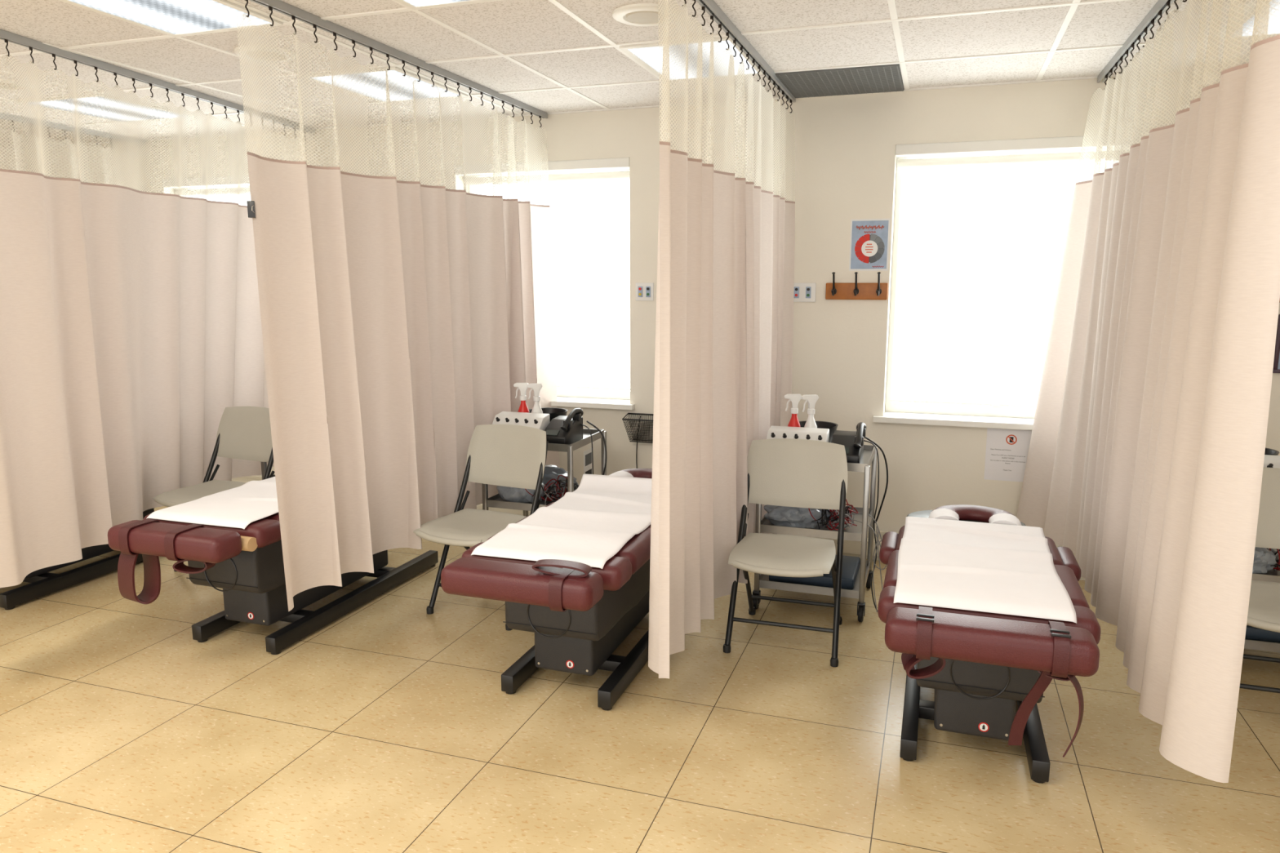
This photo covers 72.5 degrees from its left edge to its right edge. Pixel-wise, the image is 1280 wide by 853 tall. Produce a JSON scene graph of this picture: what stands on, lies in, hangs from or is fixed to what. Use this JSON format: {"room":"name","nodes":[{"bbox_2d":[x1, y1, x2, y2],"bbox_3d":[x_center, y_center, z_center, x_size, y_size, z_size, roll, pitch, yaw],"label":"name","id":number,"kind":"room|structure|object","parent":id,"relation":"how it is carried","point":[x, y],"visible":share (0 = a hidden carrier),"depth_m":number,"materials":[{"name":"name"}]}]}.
{"room":"physical therapy clinic","nodes":[
{"label":"physical therapy clinic","id":0,"kind":"room"},
{"bbox_2d":[0,0,1272,149],"bbox_3d":[-1.531,-1.294,1.516,10.800,0.100,8.250,3,10,19],"label":"ceiling","id":1,"kind":"structure","parent":0,"point":[506,26],"depth_m":3.66,"materials":[{"name":"tile"}]},
{"bbox_2d":[0,78,34,90],"bbox_3d":[-3.187,-1.714,4.379,0.250,0.018,0.250,3,10,19],"label":"ceiling speaker","id":2,"kind":"object","parent":1,"relation":"attached to","point":[2,81],"visible":0.48,"depth_m":4.37,"materials":[{"name":"white paint"}]},
{"bbox_2d":[0,82,21,88],"bbox_3d":[-3.187,-1.711,4.380,0.156,0.012,0.156,3,10,19],"label":"speaker grille","id":3,"kind":"object","parent":2,"relation":"attached to","point":[2,84],"depth_m":4.37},
{"bbox_2d":[0,113,146,144],"bbox_3d":[-3.862,-1.795,4.904,0.032,0.029,2.633,3,10,16],"label":"track","id":4,"kind":"object","parent":1,"relation":"attached to","point":[6,117],"visible":0.56,"depth_m":5.55,"materials":[{"name":"metal"}]},
{"bbox_2d":[10,120,142,191],"bbox_3d":[-3.860,-0.709,5.067,0.128,2.182,2.613,3,10,15],"label":"privacy curtain","id":5,"kind":"object","parent":4,"relation":"hanging from","point":[12,121],"visible":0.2,"depth_m":5.64,"materials":[{"name":"fabric"}]},
{"bbox_2d":[16,93,198,122],"bbox_3d":[-3.037,-1.823,5.011,0.602,0.012,0.662,3,10,19],"label":"recessed light","id":6,"kind":"object","parent":1,"relation":"in","point":[95,106],"visible":0.63,"depth_m":4.97,"materials":[{"name":"white paint"}]},
{"bbox_2d":[0,29,315,133],"bbox_3d":[-2.385,-1.690,4.278,0.032,0.029,2.915,2,10,10],"label":"track","id":7,"kind":"object","parent":1,"relation":"attached to","point":[12,37],"visible":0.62,"depth_m":4.09,"materials":[{"name":"metal"}]},
{"bbox_2d":[0,39,309,587],"bbox_3d":[-2.528,-0.613,4.493,0.347,2.182,2.935,2,10,9],"label":"privacy curtain","id":8,"kind":"object","parent":7,"relation":"hanging from","point":[131,319],"visible":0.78,"depth_m":4.14,"materials":[{"name":"fabric"}]},
{"bbox_2d":[59,0,283,36],"bbox_3d":[-1.808,-1.463,2.864,0.532,0.012,1.192,3,10,19],"label":"recessed light","id":9,"kind":"object","parent":1,"relation":"in","point":[175,18],"visible":0.86,"depth_m":3.21,"materials":[{"name":"white paint"}]},
{"bbox_2d":[300,66,468,102],"bbox_3d":[-1.272,-1.724,4.418,0.532,0.012,0.662,3,10,19],"label":"recessed light","id":10,"kind":"object","parent":1,"relation":"in","point":[378,82],"visible":0.71,"depth_m":4.37,"materials":[{"name":"white paint"}]},
{"bbox_2d":[249,0,547,118],"bbox_3d":[-1.005,-1.626,3.893,0.032,0.029,2.730,3,10,19],"label":"track","id":11,"kind":"object","parent":1,"relation":"attached to","point":[278,6],"visible":1,"depth_m":3.68,"materials":[{"name":"metal"}]},
{"bbox_2d":[235,0,559,611],"bbox_3d":[-0.952,-0.573,4.198,0.185,2.162,2.433,3,10,19],"label":"privacy curtain","id":12,"kind":"object","parent":11,"relation":"hanging from","point":[399,318],"visible":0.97,"depth_m":3.80,"materials":[{"name":"fabric"}]},
{"bbox_2d":[246,200,255,217],"bbox_3d":[-1.333,-0.745,2.990,0.023,0.056,0.073,-3,10,-19],"label":"binder clip","id":13,"kind":"object","parent":12,"relation":"attached to","point":[251,204],"visible":1,"depth_m":2.99,"materials":[{"name":"black metal"}]},
{"bbox_2d":[395,0,496,9],"bbox_3d":[-0.776,-1.405,2.517,0.492,0.012,1.192,3,10,19],"label":"recessed light","id":14,"kind":"object","parent":1,"relation":"in","point":[413,4],"visible":1,"depth_m":3.08,"materials":[{"name":"white paint"}]},
{"bbox_2d":[0,0,1257,151],"bbox_3d":[-1.337,-1.340,2.084,10.400,0.016,6.450,3,10,19],"label":"grid","id":15,"kind":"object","parent":1,"relation":"attached to","point":[894,19],"depth_m":3.82,"materials":[{"name":"white metal"}]},
{"bbox_2d":[612,3,679,26],"bbox_3d":[0.022,-1.523,3.240,0.250,0.018,0.250,3,10,19],"label":"ceiling speaker","id":16,"kind":"object","parent":1,"relation":"attached to","point":[637,14],"visible":0.82,"depth_m":3.20,"materials":[{"name":"white paint"}]},
{"bbox_2d":[625,10,664,23],"bbox_3d":[0.022,-1.520,3.240,0.156,0.012,0.156,3,10,19],"label":"speaker grille","id":17,"kind":"object","parent":16,"relation":"attached to","point":[631,16],"depth_m":3.23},
{"bbox_2d":[619,36,763,81],"bbox_3d":[0.252,-1.638,3.907,0.492,0.012,0.662,3,10,19],"label":"recessed light","id":18,"kind":"object","parent":1,"relation":"in","point":[647,55],"visible":0.56,"depth_m":3.83,"materials":[{"name":"white paint"}]},
{"bbox_2d":[695,0,795,102],"bbox_3d":[0.384,-1.556,3.478,0.032,0.029,2.630,3,10,19],"label":"track","id":19,"kind":"object","parent":1,"relation":"attached to","point":[711,6],"visible":0.91,"depth_m":3.54,"materials":[{"name":"metal"}]},
{"bbox_2d":[648,0,795,678],"bbox_3d":[0.431,-0.442,3.822,0.153,2.297,2.247,3,10,19],"label":"privacy curtain","id":20,"kind":"object","parent":19,"relation":"hanging from","point":[725,288],"visible":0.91,"depth_m":3.38,"materials":[{"name":"fabric"}]},
{"bbox_2d":[775,63,903,97],"bbox_3d":[0.998,-1.710,4.336,0.580,0.012,0.585,3,10,19],"label":"ceiling vent","id":21,"kind":"object","parent":1,"relation":"in","point":[886,77],"visible":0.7,"depth_m":4.28,"materials":[{"name":"grey metal"}]},
{"bbox_2d":[1097,0,1174,82],"bbox_3d":[1.786,-1.460,2.904,0.032,0.029,2.830,3,10,18],"label":"track","id":22,"kind":"object","parent":1,"relation":"attached to","point":[1161,4],"visible":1,"depth_m":3.46,"materials":[{"name":"metal"}]},
{"bbox_2d":[1016,0,1279,782],"bbox_3d":[1.804,-0.385,3.229,0.257,2.212,2.507,2,10,14],"label":"privacy curtain","id":23,"kind":"object","parent":22,"relation":"hanging from","point":[1145,458],"visible":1,"depth_m":2.54,"materials":[{"name":"fabric"}]},
{"bbox_2d":[1229,6,1256,37],"bbox_3d":[2.323,-1.538,3.314,0.119,0.012,0.454,3,10,19],"label":"recessed light","id":24,"kind":"object","parent":1,"relation":"in","point":[1246,36],"depth_m":3.35,"materials":[{"name":"white paint"}]},
{"bbox_2d":[1266,0,1279,35],"bbox_3d":[2.373,-1.530,3.264,0.169,0.012,0.524,3,10,19],"label":"recessed light","id":25,"kind":"object","parent":1,"relation":"in","point":[1272,16],"depth_m":3.27,"materials":[{"name":"white paint"}]},
{"bbox_3d":[-1.625,-1.615,3.793,0.250,0.018,0.250,3,10,19],"label":"ceiling speaker","id":26,"kind":"object","parent":1,"relation":"attached to","visible":0},
{"bbox_2d":[247,50,284,60],"bbox_3d":[-1.625,-1.613,3.793,0.156,0.012,0.156,3,10,19],"label":"speaker grille","id":27,"kind":"object","parent":26,"relation":"attached to","point":[282,55],"depth_m":3.79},
{"bbox_2d":[0,506,1279,852],"bbox_3d":[-1.531,1.305,1.952,10.800,0.100,8.250,3,10,19],"label":"floor","id":28,"kind":"structure","parent":0,"point":[390,726],"depth_m":2.98,"materials":[{"name":"tile"}]},
{"bbox_2d":[0,507,154,609],"bbox_3d":[-3.079,0.485,4.628,0.690,0.632,1.595,3,10,19],"label":"table","id":29,"kind":"object","parent":28,"relation":"on","point":[43,583],"visible":0.02,"depth_m":4.46,"materials":[{"name":"black metal"}]},
{"bbox_2d":[152,406,275,571],"bbox_3d":[-2.248,0.351,4.736,0.482,0.861,0.626,4,10,23],"label":"folding chair","id":30,"kind":"object","parent":28,"relation":"on","point":[243,433],"visible":0.56,"depth_m":4.86,"materials":[{"name":"grey plastic"}]},
{"bbox_2d":[107,512,438,654],"bbox_3d":[-1.589,0.570,4.124,0.690,0.632,1.602,3,10,19],"label":"table","id":31,"kind":"object","parent":28,"relation":"on","point":[247,563],"visible":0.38,"depth_m":3.64,"materials":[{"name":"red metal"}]},
{"bbox_2d":[107,520,241,563],"bbox_3d":[-1.821,0.448,3.414,0.556,0.102,0.150,3,10,19],"label":"cushion","id":32,"kind":"object","parent":31,"relation":"on","point":[192,542],"depth_m":3.35,"materials":[{"name":"red leather"}]},
{"bbox_2d":[142,513,281,547],"bbox_3d":[-1.759,0.416,3.593,0.620,0.090,0.155,3,10,19],"label":"seat cushion","id":33,"kind":"object","parent":31,"relation":"on","point":[265,531],"depth_m":3.48,"materials":[{"name":"red leather"}]},
{"bbox_2d":[146,476,278,528],"bbox_3d":[-1.649,0.302,3.947,0.512,0.038,0.928,3,10,19],"label":"paper","id":34,"kind":"object","parent":31,"relation":"on","point":[251,501],"visible":0.53,"depth_m":3.68,"materials":[{"name":"white paper"}]},
{"bbox_2d":[263,512,279,520],"bbox_3d":[-1.668,0.372,3.856,0.610,0.090,0.392,3,10,19],"label":"cushion","id":35,"kind":"object","parent":31,"relation":"on","point":[276,516],"depth_m":3.61,"materials":[{"name":"red leather"}]},
{"bbox_2d":[413,424,548,631],"bbox_3d":[-0.725,0.454,4.121,0.482,0.861,0.626,5,11,25],"label":"folding chair","id":36,"kind":"object","parent":28,"relation":"on","point":[510,455],"visible":0.85,"depth_m":4.19,"materials":[{"name":"grey plastic"}]},
{"bbox_2d":[481,428,606,516],"bbox_3d":[-0.511,0.409,4.744,0.524,0.743,0.546,3,10,19],"label":"utility cart","id":37,"kind":"object","parent":28,"relation":"on","point":[494,501],"visible":0.02,"depth_m":4.57,"materials":[{"name":"grey metal"}]},
{"bbox_2d":[492,411,550,431],"bbox_3d":[-0.637,0.010,4.585,0.280,0.144,0.182,3,10,19],"label":"machine","id":38,"kind":"object","parent":37,"relation":"on","point":[536,420],"visible":0.42,"depth_m":4.57,"materials":[{"name":"white plastic"}]},
{"bbox_2d":[513,382,528,413],"bbox_3d":[-0.636,-0.088,4.706,0.084,0.297,0.068,0,10,2],"label":"spray bottle","id":39,"kind":"object","parent":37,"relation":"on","point":[522,387],"visible":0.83,"depth_m":4.68,"materials":[{"name":"red plastic"}]},
{"bbox_2d":[496,482,548,503],"bbox_3d":[-0.630,0.329,4.674,0.263,0.133,0.223,3,10,19],"label":"plastic bag","id":40,"kind":"object","parent":37,"relation":"on","point":[506,493],"visible":0.52,"depth_m":4.59,"materials":[{"name":"plastic"}]},
{"bbox_2d":[487,484,579,511],"bbox_3d":[-0.508,0.381,4.749,0.496,0.038,0.476,3,10,19],"label":"shelf","id":41,"kind":"object","parent":37,"relation":"attached to","point":[494,501],"depth_m":4.57,"materials":[{"name":"silver metal"}]},
{"bbox_2d":[527,382,542,413],"bbox_3d":[-0.560,-0.083,4.679,0.084,0.297,0.068,-2,10,-10],"label":"spray bottle","id":42,"kind":"object","parent":37,"relation":"on","point":[537,387],"visible":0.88,"depth_m":4.65,"materials":[{"name":"white plastic"}]},
{"bbox_2d":[528,407,567,421],"bbox_3d":[-0.509,-0.022,4.805,0.224,0.135,0.224,3,10,19],"label":"plastic bowl","id":43,"kind":"object","parent":37,"relation":"on","point":[553,412],"visible":0.18,"depth_m":4.87,"materials":[{"name":"black plastic"}]},
{"bbox_2d":[542,464,577,494],"bbox_3d":[-0.517,0.290,4.863,0.345,0.147,0.208,3,10,19],"label":"plastic bag","id":44,"kind":"object","parent":37,"relation":"on","point":[551,472],"visible":0.22,"depth_m":4.79,"materials":[{"name":"plastic"}]},
{"bbox_2d":[544,408,583,444],"bbox_3d":[-0.402,-0.003,4.560,0.151,0.179,0.244,3,10,19],"label":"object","id":45,"kind":"object","parent":37,"relation":"on","point":[562,429],"visible":0.94,"depth_m":4.51,"materials":[{"name":"black plastic"}]},
{"bbox_2d":[547,428,604,452],"bbox_3d":[-0.508,0.060,4.695,0.496,0.038,0.476,3,10,19],"label":"shelf","id":46,"kind":"object","parent":37,"relation":"attached to","point":[596,434],"depth_m":4.52,"materials":[{"name":"silver metal"}]},
{"bbox_2d":[583,448,592,474],"bbox_3d":[-0.274,0.232,4.632,0.003,0.220,0.120,3,10,19],"label":"card","id":47,"kind":"object","parent":37,"relation":"hanging from","point":[588,469],"visible":0.6,"depth_m":4.62,"materials":[{"name":"white paper"}]},
{"bbox_2d":[585,452,591,466],"bbox_3d":[-0.273,0.173,4.622,0.001,0.060,0.090,3,10,19],"label":"print","id":48,"kind":"object","parent":47,"relation":"attached to","point":[588,455],"depth_m":4.62,"materials":[{"name":"grey paper"}]},
{"bbox_2d":[586,420,606,475],"bbox_3d":[-0.230,0.178,4.711,0.075,0.414,0.118,-5,11,-27],"label":"cable","id":49,"kind":"object","parent":37,"relation":"hanging from","point":[587,421],"visible":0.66,"depth_m":4.68,"materials":[{"name":"black rubber"}]},
{"bbox_2d":[440,468,652,711],"bbox_3d":[-0.166,0.637,3.649,0.690,0.657,1.612,3,10,19],"label":"table","id":50,"kind":"object","parent":28,"relation":"on","point":[578,614],"visible":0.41,"depth_m":3.18,"materials":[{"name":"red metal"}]},
{"bbox_2d":[440,557,603,611],"bbox_3d":[-0.399,0.528,2.936,0.556,0.102,0.150,3,10,19],"label":"cushion","id":51,"kind":"object","parent":50,"relation":"on","point":[558,589],"depth_m":2.87,"materials":[{"name":"red leather"}]},
{"bbox_2d":[462,542,631,591],"bbox_3d":[-0.337,0.496,3.116,0.620,0.090,0.155,3,10,19],"label":"seat cushion","id":52,"kind":"object","parent":50,"relation":"on","point":[616,571],"depth_m":3.01,"materials":[{"name":"red leather"}]},
{"bbox_2d":[471,474,652,568],"bbox_3d":[-0.198,0.353,3.530,0.512,0.074,1.067,3,10,19],"label":"paper","id":53,"kind":"object","parent":50,"relation":"on","point":[590,524],"visible":0.93,"depth_m":3.42,"materials":[{"name":"white paper"}]},
{"bbox_2d":[487,515,650,574],"bbox_3d":[-0.246,0.452,3.379,0.610,0.090,0.392,3,10,19],"label":"cushion","id":54,"kind":"object","parent":50,"relation":"on","point":[637,549],"depth_m":3.20,"materials":[{"name":"red leather"}]},
{"bbox_2d":[608,471,633,477],"bbox_3d":[-0.102,0.258,4.135,0.124,0.070,0.134,3,10,19],"label":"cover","id":55,"kind":"object","parent":50,"relation":"on","point":[622,473],"depth_m":4.15,"materials":[{"name":"white fabric"}]},
{"bbox_2d":[620,468,652,478],"bbox_3d":[0.031,0.252,4.172,0.346,0.066,0.269,3,10,19],"label":"cushion","id":56,"kind":"object","parent":50,"relation":"on","point":[633,473],"depth_m":4.20,"materials":[{"name":"red leather"}]},
{"bbox_2d":[723,438,847,667],"bbox_3d":[0.632,0.520,3.727,0.482,0.861,0.626,3,10,17],"label":"folding chair","id":57,"kind":"object","parent":28,"relation":"on","point":[782,472],"visible":0.98,"depth_m":3.80,"materials":[{"name":"grey plastic"}]},
{"bbox_2d":[752,444,877,622],"bbox_3d":[0.866,0.487,4.281,0.524,0.743,0.546,3,10,19],"label":"utility cart","id":58,"kind":"object","parent":28,"relation":"on","point":[859,533],"visible":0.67,"depth_m":4.12,"materials":[{"name":"silver metal"}]},
{"bbox_2d":[764,504,822,528],"bbox_3d":[0.739,0.407,4.216,0.285,0.131,0.228,3,10,19],"label":"plastic bag","id":59,"kind":"object","parent":58,"relation":"on","point":[784,516],"visible":0.66,"depth_m":4.14,"materials":[{"name":"plastic"}]},
{"bbox_2d":[784,394,801,426],"bbox_3d":[0.741,-0.010,4.244,0.084,0.297,0.068,0,10,2],"label":"spray bottle","id":60,"kind":"object","parent":58,"relation":"on","point":[794,398],"visible":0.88,"depth_m":4.22,"materials":[{"name":"red plastic"}]},
{"bbox_2d":[766,426,829,442],"bbox_3d":[0.740,0.088,4.123,0.280,0.144,0.182,3,10,19],"label":"machine","id":61,"kind":"object","parent":58,"relation":"on","point":[774,432],"visible":0.48,"depth_m":4.12,"materials":[{"name":"white plastic"}]},
{"bbox_2d":[800,394,818,427],"bbox_3d":[0.817,-0.005,4.217,0.084,0.297,0.068,-2,10,-10],"label":"spray bottle","id":62,"kind":"object","parent":58,"relation":"on","point":[811,399],"visible":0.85,"depth_m":4.19,"materials":[{"name":"white plastic"}]},
{"bbox_2d":[768,555,859,590],"bbox_3d":[0.869,0.706,4.328,0.400,0.055,0.360,3,10,19],"label":"tray","id":63,"kind":"object","parent":58,"relation":"on","point":[851,565],"visible":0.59,"depth_m":4.17,"materials":[{"name":"plastic"}]},
{"bbox_2d":[759,559,870,599],"bbox_3d":[0.869,0.730,4.332,0.496,0.038,0.476,3,10,19],"label":"shelf","id":64,"kind":"object","parent":58,"relation":"attached to","point":[858,593],"depth_m":4.13,"materials":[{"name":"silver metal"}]},
{"bbox_2d":[760,506,872,542],"bbox_3d":[0.869,0.458,4.286,0.496,0.038,0.476,3,10,19],"label":"shelf","id":65,"kind":"object","parent":58,"relation":"attached to","point":[855,533],"depth_m":4.10,"materials":[{"name":"silver metal"}]},
{"bbox_2d":[799,420,838,442],"bbox_3d":[0.868,0.056,4.342,0.224,0.135,0.224,3,10,19],"label":"plastic bowl","id":66,"kind":"object","parent":58,"relation":"on","point":[833,427],"visible":0.19,"depth_m":4.39,"materials":[{"name":"black plastic"}]},
{"bbox_2d":[831,422,866,463],"bbox_3d":[0.976,0.075,4.097,0.151,0.179,0.244,3,10,19],"label":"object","id":67,"kind":"object","parent":58,"relation":"on","point":[852,441],"visible":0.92,"depth_m":4.05,"materials":[{"name":"black plastic"}]},
{"bbox_2d":[863,440,879,609],"bbox_3d":[1.124,0.474,4.167,0.069,0.817,0.162,-5,11,-28],"label":"hanging cable","id":68,"kind":"object","parent":67,"relation":"hanging from","point":[864,440],"visible":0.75,"depth_m":4.17,"materials":[{"name":"black rubber"}]},
{"bbox_2d":[847,444,875,471],"bbox_3d":[0.869,0.138,4.232,0.496,0.038,0.476,3,10,19],"label":"shelf","id":69,"kind":"object","parent":58,"relation":"attached to","point":[868,450],"depth_m":4.06,"materials":[{"name":"silver metal"}]},
{"bbox_2d":[852,519,883,589],"bbox_3d":[1.091,0.661,4.109,0.197,0.447,0.093,-1,10,-3],"label":"cable","id":70,"kind":"object","parent":58,"relation":"hanging from","point":[852,519],"visible":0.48,"depth_m":4.11,"materials":[{"name":"grey rubber"}]},
{"bbox_2d":[853,513,886,612],"bbox_3d":[1.097,0.642,4.121,0.183,0.480,0.083,0,10,0],"label":"cable","id":71,"kind":"object","parent":58,"relation":"hanging from","point":[853,513],"visible":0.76,"depth_m":4.11,"materials":[{"name":"grey rubber"}]},
{"bbox_2d":[864,436,888,523],"bbox_3d":[1.147,0.255,4.249,0.075,0.414,0.118,-5,11,-27],"label":"cable","id":72,"kind":"object","parent":58,"relation":"hanging from","point":[866,437],"visible":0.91,"depth_m":4.22,"materials":[{"name":"black rubber"}]},
{"bbox_2d":[877,504,1101,783],"bbox_3d":[1.216,0.728,3.183,0.690,0.632,1.602,3,10,19],"label":"table","id":73,"kind":"object","parent":28,"relation":"on","point":[977,664],"visible":0.8,"depth_m":2.65,"materials":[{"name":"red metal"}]},
{"bbox_2d":[928,508,959,520],"bbox_3d":[1.235,0.382,3.544,0.124,0.070,0.134,3,10,19],"label":"cushion","id":74,"kind":"object","parent":73,"relation":"on","point":[939,513],"depth_m":3.53,"materials":[{"name":"white fabric"}]},
{"bbox_2d":[906,510,1026,526],"bbox_3d":[1.349,0.403,3.619,0.469,0.028,0.339,3,10,19],"label":"headrest cover","id":75,"kind":"object","parent":73,"relation":"attached to","point":[925,513],"depth_m":3.61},
{"bbox_2d":[931,504,1014,523],"bbox_3d":[1.369,0.376,3.581,0.346,0.066,0.269,3,10,19],"label":"cushion","id":76,"kind":"object","parent":73,"relation":"on","point":[968,513],"depth_m":3.58,"materials":[{"name":"red leather"}]},
{"bbox_2d":[896,525,1064,565],"bbox_3d":[1.259,0.470,3.270,0.570,0.085,0.350,3,10,19],"label":"cushion","id":77,"kind":"object","parent":73,"relation":"on","point":[1058,553],"depth_m":3.21,"materials":[{"name":"red leather"}]},
{"bbox_2d":[893,516,1076,623],"bbox_3d":[1.157,0.461,3.005,0.512,0.036,0.927,3,10,19],"label":"paper","id":78,"kind":"object","parent":73,"relation":"on","point":[1004,569],"visible":1,"depth_m":2.89,"materials":[{"name":"white paper"}]},
{"bbox_2d":[883,550,1089,608],"bbox_3d":[1.137,0.530,2.914,0.610,0.090,0.392,3,10,19],"label":"cushion","id":79,"kind":"object","parent":73,"relation":"on","point":[1067,575],"depth_m":2.85,"materials":[{"name":"red leather"}]},
{"bbox_2d":[877,586,1101,644],"bbox_3d":[1.046,0.574,2.651,0.620,0.090,0.155,3,10,19],"label":"cushion","id":80,"kind":"object","parent":73,"relation":"on","point":[1086,619],"depth_m":2.58,"materials":[{"name":"red leather"}]},
{"bbox_2d":[884,607,1099,676],"bbox_3d":[0.984,0.606,2.472,0.556,0.102,0.150,3,10,19],"label":"cushion","id":81,"kind":"object","parent":73,"relation":"on","point":[1060,650],"depth_m":2.42,"materials":[{"name":"red leather"}]},
{"bbox_2d":[988,513,1021,525],"bbox_3d":[1.452,0.394,3.471,0.124,0.070,0.134,3,10,19],"label":"cushion","id":82,"kind":"object","parent":73,"relation":"on","point":[997,518],"depth_m":3.46,"materials":[{"name":"white fabric"}]},
{"bbox_2d":[1239,466,1279,693],"bbox_3d":[2.287,0.619,3.140,0.482,0.861,0.626,3,10,19],"label":"folding chair","id":83,"kind":"object","parent":28,"relation":"on","point":[1264,609],"visible":0.26,"depth_m":3.26,"materials":[{"name":"grey plastic"}]},
{"bbox_2d":[1244,551,1279,653],"bbox_3d":[2.562,0.595,3.639,0.524,0.743,0.546,3,10,19],"label":"utility cart","id":84,"kind":"object","parent":28,"relation":"on","point":[1272,575],"visible":0.02,"depth_m":3.46,"materials":[{"name":"grey metal"}]},
{"bbox_2d":[1244,639,1279,653],"bbox_3d":[2.565,0.837,3.689,0.496,0.038,0.476,3,10,19],"label":"shelf","id":85,"kind":"object","parent":84,"relation":"attached to","point":[1249,644],"depth_m":3.47,"materials":[{"name":"silver metal"}]},
{"bbox_2d":[1244,625,1279,643],"bbox_3d":[2.565,0.813,3.685,0.400,0.055,0.360,3,10,19],"label":"tray","id":86,"kind":"object","parent":84,"relation":"on","point":[1251,633],"visible":0.04,"depth_m":3.52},
{"bbox_2d":[1252,546,1276,573],"bbox_3d":[2.434,0.514,3.572,0.276,0.132,0.232,3,10,19],"label":"plastic bag","id":87,"kind":"object","parent":84,"relation":"on","point":[1264,557],"visible":0.2,"depth_m":3.48,"materials":[{"name":"plastic"}]},
{"bbox_2d":[1251,551,1279,582],"bbox_3d":[2.565,0.566,3.644,0.496,0.038,0.476,3,10,19],"label":"shelf","id":88,"kind":"object","parent":84,"relation":"attached to","point":[1272,575],"depth_m":3.44,"materials":[{"name":"silver metal"}]},
{"bbox_2d":[1263,454,1279,468],"bbox_3d":[2.436,0.195,3.481,0.280,0.144,0.182,3,10,19],"label":"machine","id":89,"kind":"object","parent":84,"relation":"on","point":[1269,461],"visible":0.07,"depth_m":3.46,"materials":[{"name":"white plastic"}]},
{"bbox_2d":[0,70,1279,546],"bbox_3d":[-0.250,-0.617,5.446,10.800,2.535,0.300,3,10,19],"label":"wall","id":90,"kind":"structure","parent":0,"point":[846,159],"depth_m":4.83,"materials":[{"name":"paint"}]},
{"bbox_2d":[162,175,250,205],"bbox_3d":[-2.779,-1.025,6.229,1.370,1.642,0.360,3,10,19],"label":"window","id":91,"kind":"structure","parent":90,"relation":"in","point":[222,195],"depth_m":6.14,"materials":[{"name":"white glass"}]},
{"bbox_2d":[454,157,635,409],"bbox_3d":[-0.563,-0.900,5.484,1.352,1.642,0.360,3,10,19],"label":"window","id":92,"kind":"structure","parent":90,"relation":"in","point":[588,200],"depth_m":5.55,"materials":[{"name":"white glass"}]},
{"bbox_2d":[622,413,653,443],"bbox_3d":[0.035,0.013,5.235,0.264,0.167,0.109,3,10,19],"label":"wire basket","id":93,"kind":"object","parent":90,"relation":"attached to","point":[647,421],"visible":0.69,"depth_m":5.23,"materials":[{"name":"black metal"}]},
{"bbox_2d":[635,282,653,300],"bbox_3d":[0.025,-0.795,5.150,0.110,0.105,0.019,3,10,19],"label":"panel","id":94,"kind":"object","parent":90,"relation":"attached to","point":[644,291],"visible":1,"depth_m":5.15,"materials":[{"name":"white plastic"}]},
{"bbox_2d":[231,475,1085,580],"bbox_3d":[-0.307,0.580,5.475,10.400,0.165,0.054,3,10,19],"label":"baseboard","id":95,"kind":"structure","parent":90,"relation":"attached to","point":[852,548],"depth_m":4.96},
{"bbox_2d":[793,283,816,302],"bbox_3d":[0.903,-0.746,4.855,0.145,0.105,0.019,3,10,19],"label":"panel","id":96,"kind":"object","parent":90,"relation":"attached to","point":[802,292],"visible":0.9,"depth_m":4.85,"materials":[{"name":"white plastic"}]},
{"bbox_2d":[825,271,888,299],"bbox_3d":[1.169,-0.761,4.724,0.330,0.148,0.086,3,10,19],"label":"coat rack","id":97,"kind":"object","parent":90,"relation":"attached to","point":[833,291],"visible":1,"depth_m":4.74,"materials":[{"name":"brown wood"}]},
{"bbox_2d":[848,217,890,271],"bbox_3d":[1.237,-0.980,4.708,0.205,0.275,0.005,3,10,19],"label":"poster","id":98,"kind":"object","parent":90,"relation":"attached to","point":[869,237],"visible":1,"depth_m":4.71,"materials":[{"name":"multicoloured paper"}]},
{"bbox_2d":[856,225,884,233],"bbox_3d":[1.237,-1.061,4.694,0.148,0.045,0.004,3,10,19],"label":"text","id":99,"kind":"object","parent":98,"relation":"attached to","point":[860,228],"depth_m":4.69,"materials":[{"name":"paper"}]},
{"bbox_2d":[983,428,1031,481],"bbox_3d":[1.962,0.153,4.649,0.225,0.280,0.003,3,10,19],"label":"notice","id":100,"kind":"object","parent":90,"relation":"attached to","point":[1006,450],"visible":1,"depth_m":4.65,"materials":[{"name":"white paper"}]},
{"bbox_2d":[872,133,1146,430],"bbox_3d":[1.947,-0.759,4.642,1.385,1.642,0.360,3,10,19],"label":"window","id":101,"kind":"structure","parent":90,"relation":"in","point":[980,227],"depth_m":4.82,"materials":[{"name":"white glass"}]},
{"bbox_2d":[1272,314,1279,373],"bbox_3d":[3.163,-0.389,4.133,0.260,0.280,0.020,3,10,19],"label":"picture frame","id":102,"kind":"object","parent":90,"relation":"attached to","point":[1276,369],"visible":0.78,"depth_m":4.17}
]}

